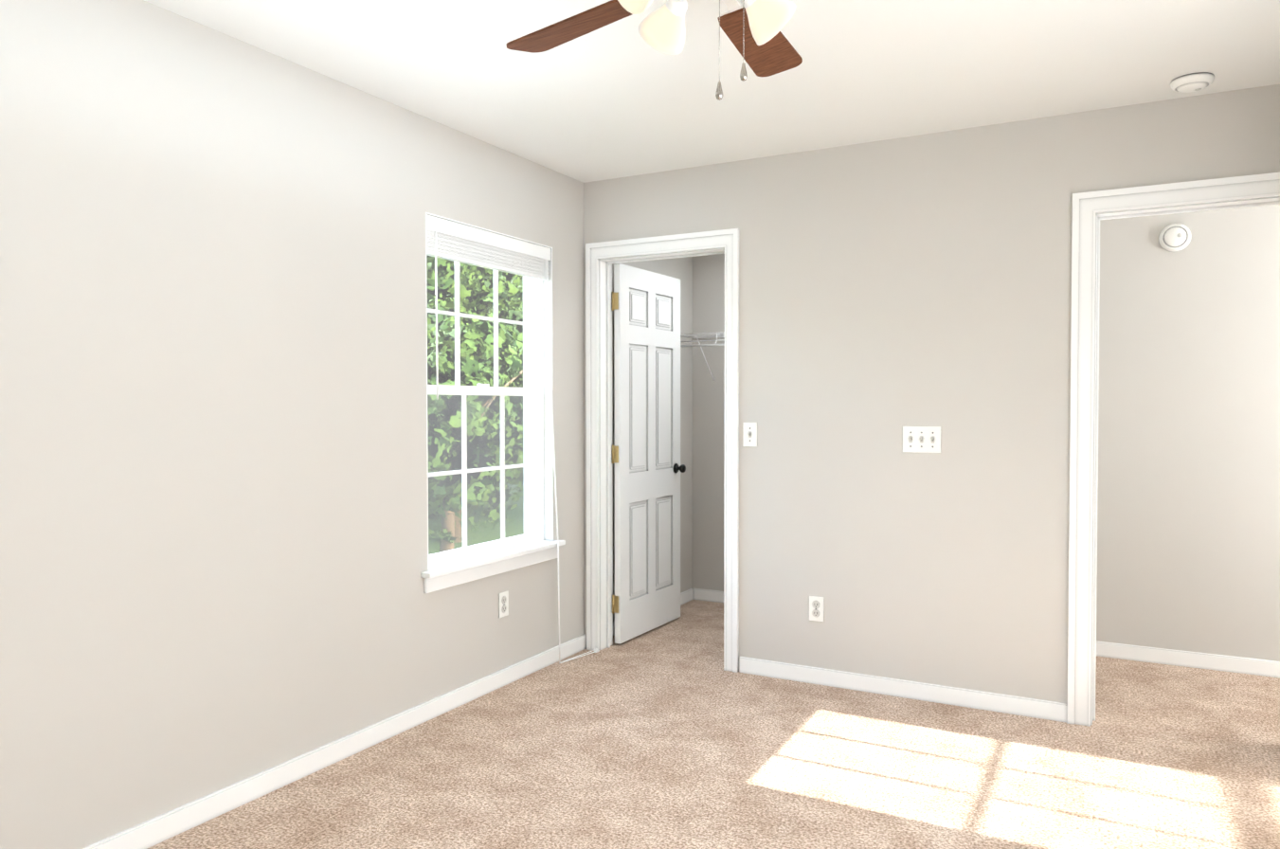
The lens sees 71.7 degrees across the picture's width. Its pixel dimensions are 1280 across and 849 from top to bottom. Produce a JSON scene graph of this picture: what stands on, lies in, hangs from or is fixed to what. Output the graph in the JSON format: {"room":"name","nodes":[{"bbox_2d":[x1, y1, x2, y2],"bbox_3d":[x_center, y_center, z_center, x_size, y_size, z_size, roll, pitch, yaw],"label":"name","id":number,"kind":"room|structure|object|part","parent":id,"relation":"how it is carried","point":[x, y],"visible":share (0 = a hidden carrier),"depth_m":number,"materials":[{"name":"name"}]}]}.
{"room":"empty bedroom","nodes":[
{"label":"empty bedroom","id":0,"kind":"room"},
{"bbox_2d":[0,0,692,848],"bbox_3d":[-1.064,-0.014,3.391,0.160,2.440,6.220,1,1,28],"label":"wall","id":1,"kind":"structure","parent":0,"point":[212,432],"depth_m":2.76,"materials":[{"name":"beige paint"}]},
{"bbox_2d":[82,633,586,848],"bbox_3d":[-1.330,1.183,2.741,0.014,0.074,4.380,1,1,28],"label":"baseboard","id":2,"kind":"structure","parent":1,"relation":"attached to","point":[161,828],"depth_m":3.09,"materials":[{"name":"white wood"}]},
{"bbox_2d":[421,212,565,593],"bbox_3d":[-0.711,-0.122,4.022,0.238,1.591,1.010,1,1,28],"label":"window","id":3,"kind":"structure","parent":1,"relation":"in","point":[535,544],"depth_m":4.15,"materials":[{"name":"white plastic"}]},
{"bbox_2d":[426,214,599,663],"bbox_3d":[-0.547,0.163,4.106,0.163,2.050,1.186,1,1,28],"label":"window blind","id":4,"kind":"object","parent":3,"relation":"attached to","point":[456,242],"visible":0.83,"depth_m":3.96,"materials":[{"name":"white plastic"}]},
{"bbox_2d":[498,590,508,618],"bbox_3d":[-0.623,0.822,4.045,0.008,0.115,0.070,1,1,28],"label":"electrical outlet plate","id":5,"kind":"object","parent":1,"relation":"attached to","point":[503,603],"visible":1,"depth_m":4.04,"materials":[{"name":"white plastic"}]},
{"bbox_2d":[612,587,693,635],"bbox_3d":[0.060,1.128,5.306,0.014,0.074,1.225,1,1,28],"label":"baseboard","id":6,"kind":"structure","parent":1,"relation":"attached to","point":[686,596],"depth_m":5.72,"materials":[{"name":"white wood"}]},
{"bbox_2d":[692,253,724,591],"bbox_3d":[1.208,-0.059,5.421,1.900,2.440,0.115,1,1,28],"label":"wall","id":7,"kind":"structure","parent":0,"point":[708,425],"depth_m":5.77,"materials":[{"name":"beige paint"}]},
{"bbox_2d":[680,331,724,380],"bbox_3d":[1.096,-0.416,5.209,1.894,0.287,0.343,1,1,28],"label":"wire shelf","id":8,"kind":"object","parent":7,"relation":"attached to","point":[712,334],"visible":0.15,"depth_m":5.49,"materials":[{"name":"white metal"}]},
{"bbox_2d":[693,588,723,602],"bbox_3d":[1.178,1.125,5.389,1.900,0.074,0.014,1,1,28],"label":"baseboard","id":9,"kind":"structure","parent":7,"relation":"attached to","point":[708,595],"depth_m":5.78,"materials":[{"name":"white wood"}]},
{"bbox_2d":[144,0,1279,182],"bbox_3d":[1.221,-1.269,2.125,5.360,0.120,6.220,1,1,28],"label":"ceiling","id":10,"kind":"structure","parent":0,"point":[621,98],"depth_m":3.04,"materials":[{"name":"white paint"}]},
{"bbox_2d":[505,0,802,100],"bbox_3d":[0.151,-0.946,1.954,1.198,0.518,1.168,1,1,28],"label":"ceiling fan","id":11,"kind":"object","parent":10,"relation":"hanging from","point":[757,38],"visible":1,"depth_m":2.10,"materials":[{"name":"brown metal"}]},
{"bbox_3d":[0.191,-0.823,1.896,0.054,0.277,0.094,1,1,28],"label":"pull chain","id":12,"kind":"part","parent":11,"relation":"part of","materials":[{"name":"grey metal"}]},
{"bbox_2d":[1170,72,1214,92],"bbox_3d":[1.970,-1.211,3.159,0.136,0.042,0.136,1,1,28],"label":"smoke detector","id":13,"kind":"object","parent":10,"relation":"attached to","point":[1192,82],"visible":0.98,"depth_m":3.12,"materials":[{"name":"white plastic"}]},
{"bbox_2d":[146,599,1279,848],"bbox_3d":[1.223,1.280,2.179,5.360,0.100,6.220,1,1,28],"label":"floor","id":14,"kind":"structure","parent":0,"point":[672,734],"depth_m":3.10,"materials":[{"name":"beige carpet"}]},
{"bbox_2d":[583,84,1279,703],"bbox_3d":[2.020,-0.018,3.457,5.200,2.440,0.115,1,1,28],"label":"wall","id":15,"kind":"structure","parent":0,"point":[889,289],"depth_m":3.83,"materials":[{"name":"beige paint"}]},
{"bbox_2d":[613,263,685,643],"bbox_3d":[0.053,0.151,4.994,0.163,2.015,0.695,1,1,30],"label":"closet door","id":16,"kind":"structure","parent":15,"relation":"in","point":[649,468],"depth_m":4.94,"materials":[{"name":"white wood"}]},
{"bbox_3d":[0.204,0.258,5.257,0.163,0.060,0.093,1,1,30],"label":"knob","id":17,"kind":"part","parent":16,"relation":"part of","materials":[{"name":"black metal"}]},
{"bbox_2d":[585,228,739,672],"bbox_3d":[0.130,0.123,4.484,0.846,2.117,0.163,1,1,28],"label":"door frame","id":18,"kind":"structure","parent":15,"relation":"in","point":[602,258],"depth_m":4.58,"materials":[{"name":"white wood"}]},
{"bbox_2d":[611,291,618,612],"bbox_3d":[-0.126,0.152,4.708,0.042,1.710,0.042,1,1,28],"label":"closet door hinges","id":19,"kind":"object","parent":18,"relation":"attached to","point":[615,449],"visible":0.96,"depth_m":4.69,"materials":[{"name":"gold metal"}]},
{"bbox_2d":[742,422,757,447],"bbox_3d":[0.519,0.048,4.194,0.070,0.115,0.022,1,1,28],"label":"switch plate","id":20,"kind":"object","parent":15,"relation":"attached to","point":[749,434],"visible":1,"depth_m":4.20,"materials":[{"name":"white plastic"}]},
{"bbox_2d":[809,594,824,621],"bbox_3d":[0.809,0.845,4.062,0.070,0.115,0.008,1,1,28],"label":"outlet","id":21,"kind":"object","parent":15,"relation":"attached to","point":[816,608],"visible":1,"depth_m":4.06,"materials":[{"name":"white plastic"}]},
{"bbox_2d":[739,656,1067,722],"bbox_3d":[1.104,1.157,3.905,1.421,0.074,0.014,1,1,28],"label":"baseboard","id":22,"kind":"structure","parent":15,"relation":"attached to","point":[1048,710],"depth_m":3.86,"materials":[{"name":"white wood"}]},
{"bbox_2d":[902,426,941,452],"bbox_3d":[1.214,0.065,3.818,0.162,0.115,0.022,1,1,28],"label":"switch plate","id":23,"kind":"object","parent":15,"relation":"attached to","point":[922,439],"visible":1,"depth_m":3.82,"materials":[{"name":"white plastic"}]},
{"bbox_2d":[1067,172,1279,726],"bbox_3d":[2.151,0.145,3.389,0.902,2.117,0.163,1,1,28],"label":"door frame","id":24,"kind":"structure","parent":15,"relation":"in","point":[1090,209],"depth_m":3.51,"materials":[{"name":"white wood"}]},
{"bbox_2d":[1096,204,1279,661],"bbox_3d":[3.433,-0.030,3.965,3.200,2.440,0.115,1,1,28],"label":"wall","id":25,"kind":"structure","parent":0,"point":[1188,520],"depth_m":4.31,"materials":[{"name":"beige paint"}]},
{"bbox_2d":[1158,223,1190,252],"bbox_3d":[2.603,-0.912,4.306,0.136,0.136,0.042,1,1,28],"label":"smoke detector","id":26,"kind":"object","parent":25,"relation":"attached to","point":[1174,237],"depth_m":4.30,"materials":[{"name":"white plastic"}]},
{"bbox_2d":[1096,640,1279,677],"bbox_3d":[3.315,1.153,3.981,3.000,0.074,0.014,1,1,28],"label":"baseboard","id":27,"kind":"structure","parent":25,"relation":"attached to","point":[1215,661],"depth_m":4.32,"materials":[{"name":"white wood"}]},
{"label":"outside","id":28,"kind":"structure","parent":0,"visible":0},
{"bbox_2d":[428,483,523,554],"bbox_3d":[-37.331,1.422,20.473,79.820,0.200,160.000,1,1,28],"label":"lawn","id":29,"kind":"structure","parent":28,"point":[495,533],"depth_m":12.59,"materials":[{"name":"green plant"}]},
{"bbox_2d":[426,254,523,552],"bbox_3d":[-8.171,-1.830,13.007,17.221,6.731,22.053,1,1,28],"label":"grove","id":30,"kind":"object","parent":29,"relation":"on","point":[477,335],"depth_m":8.78,"materials":[{"name":"green plant"}]}
]}

